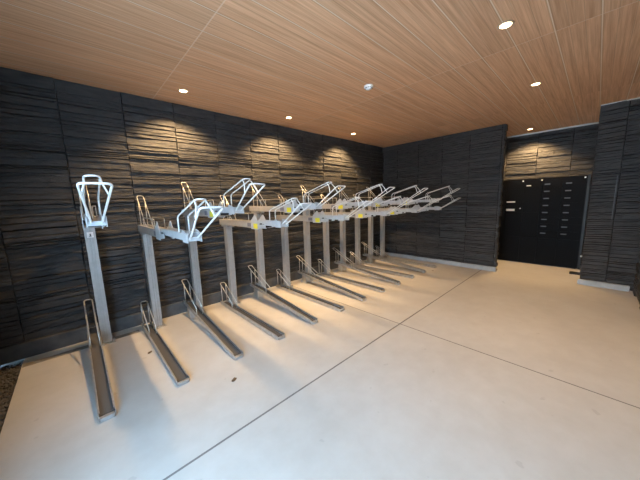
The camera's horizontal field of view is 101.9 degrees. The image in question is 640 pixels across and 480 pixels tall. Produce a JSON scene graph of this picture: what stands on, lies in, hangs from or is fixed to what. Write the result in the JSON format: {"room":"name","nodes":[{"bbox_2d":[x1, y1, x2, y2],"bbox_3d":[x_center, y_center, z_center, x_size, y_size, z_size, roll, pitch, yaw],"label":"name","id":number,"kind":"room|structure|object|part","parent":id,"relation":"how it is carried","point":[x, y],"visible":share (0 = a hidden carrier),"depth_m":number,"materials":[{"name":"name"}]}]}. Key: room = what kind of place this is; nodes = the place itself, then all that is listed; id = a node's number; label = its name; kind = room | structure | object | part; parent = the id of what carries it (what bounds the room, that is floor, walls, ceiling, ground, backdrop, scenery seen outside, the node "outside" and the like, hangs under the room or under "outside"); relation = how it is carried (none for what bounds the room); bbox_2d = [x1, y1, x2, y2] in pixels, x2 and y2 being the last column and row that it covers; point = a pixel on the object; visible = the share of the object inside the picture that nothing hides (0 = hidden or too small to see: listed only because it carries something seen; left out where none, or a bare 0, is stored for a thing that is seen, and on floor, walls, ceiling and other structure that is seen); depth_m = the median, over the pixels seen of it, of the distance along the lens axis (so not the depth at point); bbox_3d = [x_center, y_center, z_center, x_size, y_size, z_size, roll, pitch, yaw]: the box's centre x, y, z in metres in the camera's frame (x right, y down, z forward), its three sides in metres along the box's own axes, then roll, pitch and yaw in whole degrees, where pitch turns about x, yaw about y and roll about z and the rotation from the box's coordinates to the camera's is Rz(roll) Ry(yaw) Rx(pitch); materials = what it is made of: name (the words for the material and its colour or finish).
{"room":"bicycle parking room","nodes":[
{"label":"bicycle parking room","id":0,"kind":"room"},
{"bbox_2d":[0,67,383,348],"bbox_3d":[-0.797,-0.605,4.818,7.000,2.900,0.150,-10,12,-43],"label":"wall","id":1,"kind":"structure","parent":0,"point":[54,133],"depth_m":3.26,"materials":[{"name":"grey stone"}]},
{"bbox_2d":[0,250,379,365],"bbox_3d":[-0.732,0.756,4.952,6.960,0.165,0.045,-10,12,-43],"label":"baseboard","id":2,"kind":"structure","parent":1,"relation":"attached to","point":[38,346],"depth_m":3.27,"materials":[{"name":"concrete"}]},
{"bbox_2d":[0,255,639,479],"bbox_3d":[1.396,1.010,3.799,8.700,0.120,4.920,-10,12,-43],"label":"floor","id":3,"kind":"structure","parent":0,"point":[519,370],"depth_m":2.12,"materials":[{"name":"concrete"}]},
{"bbox_2d":[0,363,20,431],"bbox_3d":[-2.000,1.421,1.452,0.170,0.034,3.365,-10,12,-43],"label":"pebbles","id":4,"kind":"object","parent":3,"relation":"on","point":[13,370],"visible":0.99,"depth_m":2.34,"materials":[{"name":"brown gravel"}]},
{"bbox_2d":[22,330,139,367],"bbox_3d":[-2.620,1.199,2.925,0.975,0.003,0.077,-10,12,-43],"label":"strip","id":5,"kind":"object","parent":3,"relation":"on","point":[136,331],"visible":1,"depth_m":2.80,"materials":[{"name":"grey metal"}]},
{"bbox_2d":[76,175,115,345],"bbox_3d":[-1.890,0.358,2.244,0.153,1.825,2.108,-10,12,-43],"label":"bicycle rack","id":6,"kind":"object","parent":3,"relation":"on","point":[89,222],"visible":0.91,"depth_m":2.83,"materials":[{"name":"grey metal"}]},
{"bbox_3d":[-2.248,-0.189,2.528,0.105,0.080,1.112,-10,12,-43],"label":"fixed rail","id":7,"kind":"part","parent":6,"relation":"part of","materials":[{"name":"metal"}]},
{"bbox_3d":[-1.331,-0.208,1.543,0.153,0.238,0.427,-10,12,-43],"label":"lift handle","id":8,"kind":"part","parent":6,"relation":"part of","materials":[{"name":"white metal"}]},
{"bbox_3d":[-1.694,-0.151,1.941,0.088,0.055,0.702,-10,12,-43],"label":"slide rail","id":9,"kind":"part","parent":6,"relation":"part of","materials":[{"name":"metal"}]},
{"bbox_3d":[-2.498,0.493,2.919,0.090,1.374,0.090,-10,12,-43],"label":"post","id":10,"kind":"part","parent":6,"relation":"part of","materials":[{"name":"grey metal"}]},
{"bbox_3d":[-2.477,1.177,3.022,0.150,0.010,0.170,-10,12,-43],"label":"plate","id":11,"kind":"part","parent":6,"relation":"part of","materials":[{"name":"metal"}]},
{"bbox_2d":[83,299,116,422],"bbox_3d":[-2.129,1.004,2.463,0.110,0.496,1.646,-10,12,-43],"label":"tray","id":12,"kind":"object","parent":3,"relation":"on","point":[106,409],"visible":1,"depth_m":2.30,"materials":[{"name":"metal"}]},
{"bbox_2d":[140,301,189,385],"bbox_3d":[-1.731,1.022,2.804,0.114,0.338,1.586,-10,12,-43],"label":"tray","id":13,"kind":"object","parent":3,"relation":"on","point":[174,367],"visible":1,"depth_m":2.71,"materials":[{"name":"metal"}]},
{"bbox_2d":[136,195,222,328],"bbox_3d":[-1.437,0.377,2.527,0.153,1.678,2.328,-10,12,-43],"label":"bicycle rack","id":14,"kind":"object","parent":3,"relation":"on","point":[147,231],"visible":0.98,"depth_m":3.07,"materials":[{"name":"grey metal"}]},
{"bbox_3d":[-2.120,0.502,3.281,0.090,1.227,0.090,-10,12,-43],"label":"post","id":15,"kind":"part","parent":14,"relation":"part of","materials":[{"name":"grey metal"}]},
{"bbox_3d":[-1.868,-0.108,2.900,0.105,0.080,1.112,-10,12,-43],"label":"fixed rail","id":16,"kind":"part","parent":14,"relation":"part of","materials":[{"name":"metal"}]},
{"bbox_3d":[-1.554,-0.089,2.483,0.006,0.172,0.165,-10,12,-43],"label":"bracket plate","id":17,"kind":"part","parent":14,"relation":"part of","materials":[{"name":"metal"}]},
{"bbox_3d":[-1.238,-0.060,2.235,0.088,0.055,0.922,-10,12,-43],"label":"slide rail","id":18,"kind":"part","parent":14,"relation":"part of","materials":[{"name":"metal"}]},
{"bbox_3d":[-0.800,-0.107,1.757,0.153,0.238,0.427,-10,12,-43],"label":"lift handle","id":19,"kind":"part","parent":14,"relation":"part of","materials":[{"name":"white metal"}]},
{"bbox_2d":[181,279,243,359],"bbox_3d":[-1.378,0.876,3.164,0.110,0.496,1.646,-10,12,-43],"label":"tray","id":20,"kind":"object","parent":3,"relation":"on","point":[194,311],"visible":1,"depth_m":3.10,"materials":[{"name":"metal"}]},
{"bbox_2d":[181,178,264,313],"bbox_3d":[-1.175,0.212,2.979,0.153,1.853,2.008,-10,12,-43],"label":"bicycle rack","id":21,"kind":"object","parent":3,"relation":"on","point":[192,246],"visible":0.79,"depth_m":3.47,"materials":[{"name":"grey metal"}]},
{"bbox_3d":[-1.747,0.351,3.618,0.090,1.402,0.090,-10,12,-43],"label":"post","id":22,"kind":"part","parent":21,"relation":"part of","materials":[{"name":"grey metal"}]},
{"bbox_3d":[-1.498,-0.345,3.225,0.105,0.080,1.112,-10,12,-43],"label":"fixed rail","id":23,"kind":"part","parent":21,"relation":"part of","materials":[{"name":"metal"}]},
{"bbox_3d":[-1.184,-0.326,2.807,0.006,0.172,0.165,-10,12,-43],"label":"bracket plate","id":24,"kind":"part","parent":21,"relation":"part of","materials":[{"name":"metal"}]},
{"bbox_3d":[-0.978,-0.311,2.674,0.088,0.055,0.602,-10,12,-43],"label":"slide rail","id":25,"kind":"part","parent":21,"relation":"part of","materials":[{"name":"metal"}]},
{"bbox_3d":[-0.650,-0.372,2.312,0.153,0.238,0.427,-10,12,-43],"label":"lift handle","id":26,"kind":"part","parent":21,"relation":"part of","materials":[{"name":"white metal"}]},
{"bbox_2d":[220,282,284,339],"bbox_3d":[-0.980,0.894,3.505,0.114,0.338,1.586,-10,12,-43],"label":"tray","id":27,"kind":"object","parent":3,"relation":"on","point":[266,327],"visible":1,"depth_m":3.44,"materials":[{"name":"metal"}]},
{"bbox_2d":[219,195,311,303],"bbox_3d":[-0.797,0.235,3.343,0.153,1.678,2.008,-10,12,-43],"label":"bicycle rack","id":28,"kind":"object","parent":3,"relation":"on","point":[227,224],"visible":0.91,"depth_m":3.78,"materials":[{"name":"grey metal"}]},
{"bbox_3d":[-1.369,0.374,3.982,0.090,1.227,0.090,-10,12,-43],"label":"post","id":29,"kind":"part","parent":28,"relation":"part of","materials":[{"name":"grey metal"}]},
{"bbox_3d":[-1.118,-0.236,3.601,0.105,0.080,1.112,-10,12,-43],"label":"fixed rail","id":30,"kind":"part","parent":28,"relation":"part of","materials":[{"name":"metal"}]},
{"bbox_3d":[-0.803,-0.217,3.184,0.006,0.172,0.165,-10,12,-43],"label":"bracket plate","id":31,"kind":"part","parent":28,"relation":"part of","materials":[{"name":"metal"}]},
{"bbox_3d":[-0.598,-0.202,3.051,0.088,0.055,0.602,-10,12,-43],"label":"slide rail","id":32,"kind":"part","parent":28,"relation":"part of","materials":[{"name":"metal"}]},
{"bbox_3d":[-0.270,-0.263,2.688,0.153,0.238,0.427,-10,12,-43],"label":"lift handle","id":33,"kind":"part","parent":28,"relation":"part of","materials":[{"name":"white metal"}]},
{"bbox_2d":[248,265,317,323],"bbox_3d":[-0.628,0.749,3.865,0.110,0.496,1.646,-10,12,-43],"label":"tray","id":34,"kind":"object","parent":3,"relation":"on","point":[259,290],"visible":1,"depth_m":3.88,"materials":[{"name":"metal"}]},
{"bbox_2d":[249,181,345,295],"bbox_3d":[-0.424,0.084,3.681,0.153,1.853,2.008,-10,12,-43],"label":"bicycle rack","id":35,"kind":"object","parent":3,"relation":"on","point":[288,208],"visible":0.81,"depth_m":4.08,"materials":[{"name":"grey metal"}]},
{"bbox_3d":[-0.997,0.223,4.319,0.090,1.402,0.090,-10,12,-43],"label":"post","id":36,"kind":"part","parent":35,"relation":"part of","materials":[{"name":"grey metal"}]},
{"bbox_3d":[-0.748,-0.473,3.926,0.105,0.080,1.112,-10,12,-43],"label":"fixed rail","id":37,"kind":"part","parent":35,"relation":"part of","materials":[{"name":"metal"}]},
{"bbox_3d":[-0.433,-0.454,3.508,0.006,0.172,0.165,-10,12,-43],"label":"bracket plate","id":38,"kind":"part","parent":35,"relation":"part of","materials":[{"name":"metal"}]},
{"bbox_3d":[-0.228,-0.438,3.376,0.088,0.055,0.602,-10,12,-43],"label":"slide rail","id":39,"kind":"part","parent":35,"relation":"part of","materials":[{"name":"metal"}]},
{"bbox_3d":[0.100,-0.500,3.013,0.153,0.238,0.427,-10,12,-43],"label":"lift handle","id":40,"kind":"part","parent":35,"relation":"part of","materials":[{"name":"white metal"}]},
{"bbox_2d":[276,269,344,311],"bbox_3d":[-0.230,0.766,4.206,0.114,0.338,1.586,-10,12,-43],"label":"tray","id":41,"kind":"object","parent":3,"relation":"on","point":[313,298],"visible":1,"depth_m":4.17,"materials":[{"name":"metal"}]},
{"bbox_2d":[276,196,372,287],"bbox_3d":[-0.046,0.107,4.044,0.153,1.678,2.008,-10,12,-43],"label":"bicycle rack","id":42,"kind":"object","parent":3,"relation":"on","point":[316,218],"visible":0.88,"depth_m":4.32,"materials":[{"name":"grey metal"}]},
{"bbox_3d":[-0.619,0.246,4.683,0.090,1.227,0.090,-10,12,-43],"label":"post","id":43,"kind":"part","parent":42,"relation":"part of","materials":[{"name":"grey metal"}]},
{"bbox_3d":[-0.367,-0.364,4.302,0.105,0.080,1.112,-10,12,-43],"label":"fixed rail","id":44,"kind":"part","parent":42,"relation":"part of","materials":[{"name":"metal"}]},
{"bbox_3d":[-0.053,-0.345,3.885,0.006,0.172,0.165,-10,12,-43],"label":"bracket plate","id":45,"kind":"part","parent":42,"relation":"part of","materials":[{"name":"metal"}]},
{"bbox_3d":[0.153,-0.329,3.752,0.088,0.055,0.602,-10,12,-43],"label":"slide rail","id":46,"kind":"part","parent":42,"relation":"part of","materials":[{"name":"metal"}]},
{"bbox_3d":[0.481,-0.391,3.389,0.153,0.238,0.427,-10,12,-43],"label":"lift handle","id":47,"kind":"part","parent":42,"relation":"part of","materials":[{"name":"white metal"}]},
{"bbox_2d":[296,255,366,300],"bbox_3d":[0.123,0.621,4.566,0.110,0.496,1.646,-10,12,-43],"label":"tray","id":48,"kind":"object","parent":3,"relation":"on","point":[306,276],"visible":1,"depth_m":4.63,"materials":[{"name":"metal"}]},
{"bbox_2d":[300,184,394,281],"bbox_3d":[0.327,-0.043,4.382,0.153,1.853,2.008,-10,12,-43],"label":"bicycle rack","id":49,"kind":"object","parent":3,"relation":"on","point":[306,224],"visible":0.84,"depth_m":4.87,"materials":[{"name":"grey metal"}]},
{"bbox_3d":[-0.246,0.096,5.020,0.090,1.402,0.090,-10,12,-43],"label":"post","id":50,"kind":"part","parent":49,"relation":"part of","materials":[{"name":"grey metal"}]},
{"bbox_3d":[0.003,-0.601,4.627,0.105,0.080,1.112,-10,12,-43],"label":"fixed rail","id":51,"kind":"part","parent":49,"relation":"part of","materials":[{"name":"metal"}]},
{"bbox_3d":[0.317,-0.582,4.210,0.006,0.172,0.165,-10,12,-43],"label":"bracket plate","id":52,"kind":"part","parent":49,"relation":"part of","materials":[{"name":"metal"}]},
{"bbox_3d":[0.523,-0.566,4.077,0.088,0.055,0.602,-10,12,-43],"label":"slide rail","id":53,"kind":"part","parent":49,"relation":"part of","materials":[{"name":"metal"}]},
{"bbox_3d":[0.851,-0.628,3.714,0.153,0.238,0.427,-10,12,-43],"label":"lift handle","id":54,"kind":"part","parent":49,"relation":"part of","materials":[{"name":"white metal"}]},
{"bbox_2d":[318,259,384,291],"bbox_3d":[0.521,0.638,4.907,0.114,0.338,1.586,-10,12,-43],"label":"tray","id":55,"kind":"object","parent":3,"relation":"on","point":[364,285],"visible":0.99,"depth_m":4.90,"materials":[{"name":"metal"}]},
{"bbox_2d":[318,194,412,274],"bbox_3d":[0.705,-0.021,4.745,0.153,1.678,2.008,-10,12,-43],"label":"bicycle rack","id":56,"kind":"object","parent":3,"relation":"on","point":[363,213],"visible":0.77,"depth_m":5.09,"materials":[{"name":"grey metal"}]},
{"bbox_3d":[0.132,0.118,5.384,0.090,1.227,0.090,-10,12,-43],"label":"post","id":57,"kind":"part","parent":56,"relation":"part of","materials":[{"name":"grey metal"}]},
{"bbox_3d":[0.383,-0.491,5.003,0.105,0.080,1.112,-10,12,-43],"label":"fixed rail","id":58,"kind":"part","parent":56,"relation":"part of","materials":[{"name":"metal"}]},
{"bbox_3d":[0.698,-0.472,4.586,0.006,0.172,0.165,-10,12,-43],"label":"bracket plate","id":59,"kind":"part","parent":56,"relation":"part of","materials":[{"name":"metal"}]},
{"bbox_3d":[0.903,-0.457,4.453,0.088,0.055,0.602,-10,12,-43],"label":"slide rail","id":60,"kind":"part","parent":56,"relation":"part of","materials":[{"name":"metal"}]},
{"bbox_3d":[1.231,-0.518,4.090,0.153,0.238,0.427,-10,12,-43],"label":"lift handle","id":61,"kind":"part","parent":56,"relation":"part of","materials":[{"name":"white metal"}]},
{"bbox_2d":[333,248,400,284],"bbox_3d":[0.873,0.493,5.267,0.110,0.496,1.646,-10,12,-43],"label":"tray","id":62,"kind":"object","parent":3,"relation":"on","point":[341,265],"visible":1,"depth_m":5.34,"materials":[{"name":"metal"}]},
{"bbox_2d":[335,185,427,270],"bbox_3d":[1.077,-0.171,5.083,0.153,1.853,2.008,-10,12,-43],"label":"bicycle rack","id":63,"kind":"object","parent":3,"relation":"on","point":[342,223],"visible":0.74,"depth_m":5.57,"materials":[{"name":"grey metal"}]},
{"bbox_3d":[0.504,-0.032,5.721,0.090,1.402,0.090,-10,12,-43],"label":"post","id":64,"kind":"part","parent":63,"relation":"part of","materials":[{"name":"grey metal"}]},
{"bbox_3d":[1.273,-0.694,4.778,0.088,0.055,0.602,-10,12,-43],"label":"slide rail","id":65,"kind":"part","parent":63,"relation":"part of","materials":[{"name":"metal"}]},
{"bbox_3d":[1.601,-0.755,4.415,0.153,0.238,0.427,-10,12,-43],"label":"lift handle","id":66,"kind":"part","parent":63,"relation":"part of","materials":[{"name":"white metal"}]},
{"bbox_2d":[350,252,413,278],"bbox_3d":[1.272,0.510,5.608,0.114,0.338,1.586,-10,12,-43],"label":"tray","id":67,"kind":"object","parent":3,"relation":"on","point":[356,265],"visible":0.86,"depth_m":5.56,"materials":[{"name":"metal"}]},
{"bbox_2d":[361,242,425,272],"bbox_3d":[1.624,0.365,5.968,0.110,0.496,1.646,-10,12,-43],"label":"tray","id":68,"kind":"object","parent":3,"relation":"on","point":[370,258],"visible":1,"depth_m":6.08,"materials":[{"name":"metal"}]},
{"bbox_2d":[350,194,440,265],"bbox_3d":[1.455,-0.149,5.446,0.153,1.678,2.008,-10,12,-43],"label":"bicycle rack","id":69,"kind":"object","parent":3,"relation":"on","point":[412,210],"visible":0.76,"depth_m":5.89,"materials":[{"name":"grey metal"}]},
{"bbox_3d":[0.882,-0.010,6.085,0.090,1.227,0.090,-10,12,-43],"label":"post","id":70,"kind":"part","parent":69,"relation":"part of","materials":[{"name":"grey metal"}]},
{"bbox_3d":[1.134,-0.619,5.704,0.105,0.080,1.112,-10,12,-43],"label":"fixed rail","id":71,"kind":"part","parent":69,"relation":"part of","materials":[{"name":"metal"}]},
{"bbox_3d":[1.654,-0.585,5.154,0.088,0.055,0.602,-10,12,-43],"label":"slide rail","id":72,"kind":"part","parent":69,"relation":"part of","materials":[{"name":"metal"}]},
{"bbox_3d":[1.982,-0.646,4.792,0.153,0.238,0.427,-10,12,-43],"label":"lift handle","id":73,"kind":"part","parent":69,"relation":"part of","materials":[{"name":"white metal"}]},
{"bbox_2d":[375,246,436,267],"bbox_3d":[2.022,0.382,6.309,0.114,0.338,1.586,-10,12,-43],"label":"tray","id":74,"kind":"object","parent":3,"relation":"on","point":[392,259],"visible":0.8,"depth_m":6.23,"materials":[{"name":"metal"}]},
{"bbox_2d":[366,186,459,261],"bbox_3d":[1.879,-0.293,5.730,0.153,1.853,2.158,-10,12,-43],"label":"bicycle rack","id":75,"kind":"object","parent":3,"relation":"on","point":[370,219],"visible":0.66,"depth_m":6.29,"materials":[{"name":"grey metal"}]},
{"bbox_3d":[1.255,-0.160,6.423,0.090,1.402,0.090,-10,12,-43],"label":"post","id":76,"kind":"part","parent":75,"relation":"part of","materials":[{"name":"grey metal"}]},
{"bbox_3d":[2.075,-0.815,5.425,0.088,0.055,0.752,-10,12,-43],"label":"slide rail","id":77,"kind":"part","parent":75,"relation":"part of","materials":[{"name":"metal"}]},
{"bbox_3d":[2.455,-0.870,5.008,0.153,0.238,0.427,-10,12,-43],"label":"lift handle","id":78,"kind":"part","parent":75,"relation":"part of","materials":[{"name":"white metal"}]},
{"bbox_2d":[376,194,460,256],"bbox_3d":[2.206,-0.277,6.147,0.153,1.678,2.008,-10,12,-43],"label":"bicycle rack","id":79,"kind":"object","parent":3,"relation":"on","point":[382,218],"visible":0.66,"depth_m":6.69,"materials":[{"name":"grey metal"}]},
{"bbox_3d":[1.633,-0.138,6.786,0.090,1.227,0.090,-10,12,-43],"label":"post","id":80,"kind":"part","parent":79,"relation":"part of","materials":[{"name":"grey metal"}]},
{"bbox_3d":[1.885,-0.747,6.405,0.105,0.080,1.112,-10,12,-43],"label":"fixed rail","id":81,"kind":"part","parent":79,"relation":"part of","materials":[{"name":"metal"}]},
{"bbox_3d":[2.404,-0.713,5.855,0.088,0.055,0.602,-10,12,-43],"label":"slide rail","id":82,"kind":"part","parent":79,"relation":"part of","materials":[{"name":"metal"}]},
{"bbox_2d":[497,174,590,268],"bbox_3d":[4.793,-0.415,5.807,0.260,1.900,1.610,-10,12,-43],"label":"mailboxes","id":83,"kind":"object","parent":3,"relation":"on","point":[542,220],"visible":0.91,"depth_m":5.59,"materials":[{"name":"black metal"}]},
{"bbox_3d":[4.279,0.157,6.305,0.016,0.550,0.257,-10,12,-43],"label":"door","id":84,"kind":"part","parent":83,"relation":"part of","materials":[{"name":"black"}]},
{"bbox_3d":[4.262,-0.396,6.222,0.016,0.550,0.257,-10,12,-43],"label":"door","id":85,"kind":"part","parent":83,"relation":"part of","materials":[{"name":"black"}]},
{"bbox_3d":[4.246,-0.920,6.143,0.016,0.490,0.257,-10,12,-43],"label":"door","id":86,"kind":"part","parent":83,"relation":"part of","materials":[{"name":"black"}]},
{"bbox_3d":[4.483,0.183,6.091,0.016,0.550,0.302,-10,12,-43],"label":"door","id":87,"kind":"part","parent":83,"relation":"part of","materials":[{"name":"black metal"}]},
{"bbox_3d":[4.467,-0.370,6.008,0.016,0.550,0.302,-10,12,-43],"label":"door","id":88,"kind":"part","parent":83,"relation":"part of","materials":[{"name":"black metal"}]},
{"bbox_3d":[4.451,-0.894,5.929,0.016,0.490,0.302,-10,12,-43],"label":"door","id":89,"kind":"part","parent":83,"relation":"part of","materials":[{"name":"black metal"}]},
{"bbox_3d":[4.441,-1.215,5.881,0.016,0.140,0.302,-10,12,-43],"label":"door","id":90,"kind":"part","parent":83,"relation":"part of","materials":[{"name":"black metal"}]},
{"bbox_3d":[4.697,0.211,5.867,0.016,0.550,0.282,-10,12,-43],"label":"door","id":91,"kind":"part","parent":83,"relation":"part of","materials":[{"name":"black metal"}]},
{"bbox_3d":[4.680,-0.343,5.784,0.016,0.550,0.282,-10,12,-43],"label":"door","id":92,"kind":"part","parent":83,"relation":"part of","materials":[{"name":"black metal"}]},
{"bbox_3d":[4.664,-0.867,5.706,0.016,0.490,0.282,-10,12,-43],"label":"door","id":93,"kind":"part","parent":83,"relation":"part of","materials":[{"name":"black metal"}]},
{"bbox_3d":[4.655,-1.188,5.657,0.016,0.140,0.282,-10,12,-43],"label":"door","id":94,"kind":"part","parent":83,"relation":"part of","materials":[{"name":"black metal"}]},
{"bbox_3d":[4.913,0.238,5.641,0.016,0.550,0.312,-10,12,-43],"label":"door","id":95,"kind":"part","parent":83,"relation":"part of","materials":[{"name":"black metal"}]},
{"bbox_3d":[4.902,-0.128,5.585,0.016,0.143,0.312,-10,12,-43],"label":"door","id":96,"kind":"part","parent":83,"relation":"part of","materials":[{"name":"black metal"}]},
{"bbox_3d":[4.898,-0.275,5.563,0.016,0.143,0.312,-10,12,-43],"label":"door","id":97,"kind":"part","parent":83,"relation":"part of","materials":[{"name":"black metal"}]},
{"bbox_3d":[4.893,-0.423,5.541,0.016,0.143,0.312,-10,12,-43],"label":"door","id":98,"kind":"part","parent":83,"relation":"part of","materials":[{"name":"black metal"}]},
{"bbox_3d":[4.889,-0.570,5.519,0.016,0.143,0.312,-10,12,-43],"label":"door","id":99,"kind":"part","parent":83,"relation":"part of","materials":[{"name":"black metal"}]},
{"bbox_3d":[4.885,-0.717,5.497,0.016,0.143,0.312,-10,12,-43],"label":"door","id":100,"kind":"part","parent":83,"relation":"part of","materials":[{"name":"black metal"}]},
{"bbox_3d":[4.880,-0.864,5.475,0.016,0.143,0.312,-10,12,-43],"label":"door","id":101,"kind":"part","parent":83,"relation":"part of","materials":[{"name":"black metal"}]},
{"bbox_3d":[4.876,-1.012,5.453,0.016,0.143,0.312,-10,12,-43],"label":"door","id":102,"kind":"part","parent":83,"relation":"part of","materials":[{"name":"black metal"}]},
{"bbox_3d":[4.871,-1.159,5.431,0.016,0.143,0.312,-10,12,-43],"label":"door","id":103,"kind":"part","parent":83,"relation":"part of","materials":[{"name":"black metal"}]},
{"bbox_3d":[5.144,0.268,5.399,0.016,0.550,0.322,-10,12,-43],"label":"door","id":104,"kind":"part","parent":83,"relation":"part of","materials":[{"name":"black metal"}]},
{"bbox_3d":[5.133,-0.099,5.344,0.016,0.143,0.322,-10,12,-43],"label":"door","id":105,"kind":"part","parent":83,"relation":"part of","materials":[{"name":"black metal"}]},
{"bbox_3d":[5.128,-0.246,5.322,0.016,0.143,0.322,-10,12,-43],"label":"door","id":106,"kind":"part","parent":83,"relation":"part of","materials":[{"name":"black metal"}]},
{"bbox_3d":[5.124,-0.393,5.300,0.016,0.143,0.322,-10,12,-43],"label":"door","id":107,"kind":"part","parent":83,"relation":"part of","materials":[{"name":"black metal"}]},
{"bbox_3d":[5.119,-0.540,5.278,0.016,0.143,0.322,-10,12,-43],"label":"door","id":108,"kind":"part","parent":83,"relation":"part of","materials":[{"name":"black metal"}]},
{"bbox_3d":[5.115,-0.688,5.256,0.016,0.143,0.322,-10,12,-43],"label":"door","id":109,"kind":"part","parent":83,"relation":"part of","materials":[{"name":"black metal"}]},
{"bbox_3d":[5.111,-0.835,5.234,0.016,0.143,0.322,-10,12,-43],"label":"door","id":110,"kind":"part","parent":83,"relation":"part of","materials":[{"name":"black metal"}]},
{"bbox_3d":[5.106,-0.982,5.211,0.016,0.143,0.322,-10,12,-43],"label":"door","id":111,"kind":"part","parent":83,"relation":"part of","materials":[{"name":"black metal"}]},
{"bbox_3d":[5.102,-1.130,5.189,0.016,0.143,0.322,-10,12,-43],"label":"door","id":112,"kind":"part","parent":83,"relation":"part of","materials":[{"name":"black metal"}]},
{"bbox_3d":[5.256,-0.344,5.169,0.050,1.880,0.040,-10,12,-43],"label":"frame","id":113,"kind":"part","parent":83,"relation":"part of","materials":[{"name":"black metal"}]},
{"bbox_2d":[569,255,581,274],"bbox_3d":[4.964,0.474,5.003,0.160,0.370,0.200,-10,12,-43],"label":"stand","id":114,"kind":"object","parent":3,"relation":"on","point":[570,272],"visible":0.37,"depth_m":5.01,"materials":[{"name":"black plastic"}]},
{"bbox_2d":[0,0,639,147],"bbox_3d":[1.268,-1.995,3.387,8.700,0.150,4.870,-10,12,-43],"label":"ceiling","id":115,"kind":"structure","parent":0,"point":[435,68],"depth_m":2.46,"materials":[{"name":"brown wood"}]},
{"bbox_2d":[178,89,188,92],"bbox_3d":[-1.640,-1.787,3.114,0.120,0.005,0.120,-10,12,-43],"label":"recessed light","id":116,"kind":"object","parent":115,"relation":"in","point":[179,90],"visible":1,"depth_m":3.10,"materials":[{"name":"beige"}]},
{"bbox_2d":[364,84,372,90],"bbox_3d":[0.589,-1.839,3.139,0.112,0.044,0.112,-10,12,-43],"label":"smoke detector","id":117,"kind":"object","parent":115,"relation":"attached to","point":[367,87],"visible":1,"depth_m":3.11,"materials":[{"name":"white plastic"}]},
{"bbox_2d":[497,20,514,29],"bbox_3d":[1.493,-1.727,2.088,0.120,0.005,0.120,-10,12,-43],"label":"recessed light","id":118,"kind":"object","parent":115,"relation":"in","point":[507,24],"visible":1,"depth_m":2.08,"materials":[{"name":"beige"}]},
{"bbox_2d":[530,82,541,85],"bbox_3d":[2.676,-1.933,3.220,0.120,0.005,0.120,-10,12,-43],"label":"recessed light","id":119,"kind":"object","parent":115,"relation":"in","point":[535,83],"visible":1,"depth_m":3.22,"materials":[{"name":"beige"}]},
{"bbox_2d":[383,124,505,266],"bbox_3d":[2.696,-0.914,6.180,0.153,2.900,2.700,-10,12,-43],"label":"wall","id":120,"kind":"structure","parent":0,"point":[464,230],"depth_m":5.86,"materials":[{"name":"grey stone"}]},
{"bbox_2d":[385,252,496,271],"bbox_3d":[2.704,0.490,6.307,0.075,0.085,2.685,-10,12,-43],"label":"baseboard","id":121,"kind":"structure","parent":120,"relation":"attached to","point":[468,265],"depth_m":6.03,"materials":[{"name":"grey metal"}]},
{"bbox_2d":[494,124,507,266],"bbox_3d":[3.637,-0.799,5.221,0.125,2.900,0.056,-10,12,-43],"label":"wall","id":122,"kind":"structure","parent":0,"point":[506,125],"depth_m":5.18,"materials":[{"name":"grey stone"}]},
{"bbox_2d":[503,124,597,266],"bbox_3d":[4.827,-0.950,5.990,0.150,2.900,3.500,-10,12,-43],"label":"wall","id":123,"kind":"structure","parent":0,"point":[570,151],"depth_m":5.57,"materials":[{"name":"grey stone"}]},
{"bbox_2d":[507,122,598,137],"bbox_3d":[4.711,-2.361,5.742,0.025,0.030,3.350,-10,12,-43],"label":"trim","id":124,"kind":"structure","parent":123,"relation":"attached to","point":[594,122],"depth_m":5.46,"materials":[{"name":"white"}]},
{"bbox_2d":[580,98,639,290],"bbox_3d":[4.692,-0.660,4.091,0.150,2.900,0.620,-10,12,-43],"label":"wall pillar","id":125,"kind":"structure","parent":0,"point":[611,249],"depth_m":4.07,"materials":[{"name":"grey stone"}]},
{"bbox_2d":[577,279,629,291],"bbox_3d":[4.646,0.737,4.273,0.075,0.085,0.580,-10,12,-43],"label":"baseboard","id":126,"kind":"structure","parent":125,"relation":"attached to","point":[620,287],"depth_m":4.24,"materials":[{"name":"grey metal"}]},
{"bbox_2d":[611,175,617,218],"bbox_3d":[4.615,-0.665,4.067,0.013,0.680,0.010,-10,12,-43],"label":"trim","id":127,"kind":"structure","parent":125,"relation":"attached to","point":[617,175],"depth_m":4.06,"materials":[{"name":"grey"}]},
{"bbox_2d":[601,97,639,105],"bbox_3d":[4.602,-2.080,3.847,0.020,0.015,0.600,-10,12,-43],"label":"trim","id":128,"kind":"structure","parent":125,"relation":"attached to","point":[638,97],"depth_m":3.92,"materials":[{"name":"white metal"}]},
{"bbox_2d":[632,245,639,308],"bbox_3d":[2.358,-0.192,1.442,7.000,2.900,0.151,-10,12,-43],"label":"wall","id":129,"kind":"structure","parent":0,"point":[636,283],"depth_m":3.83,"materials":[{"name":"grey stone"}]}
]}

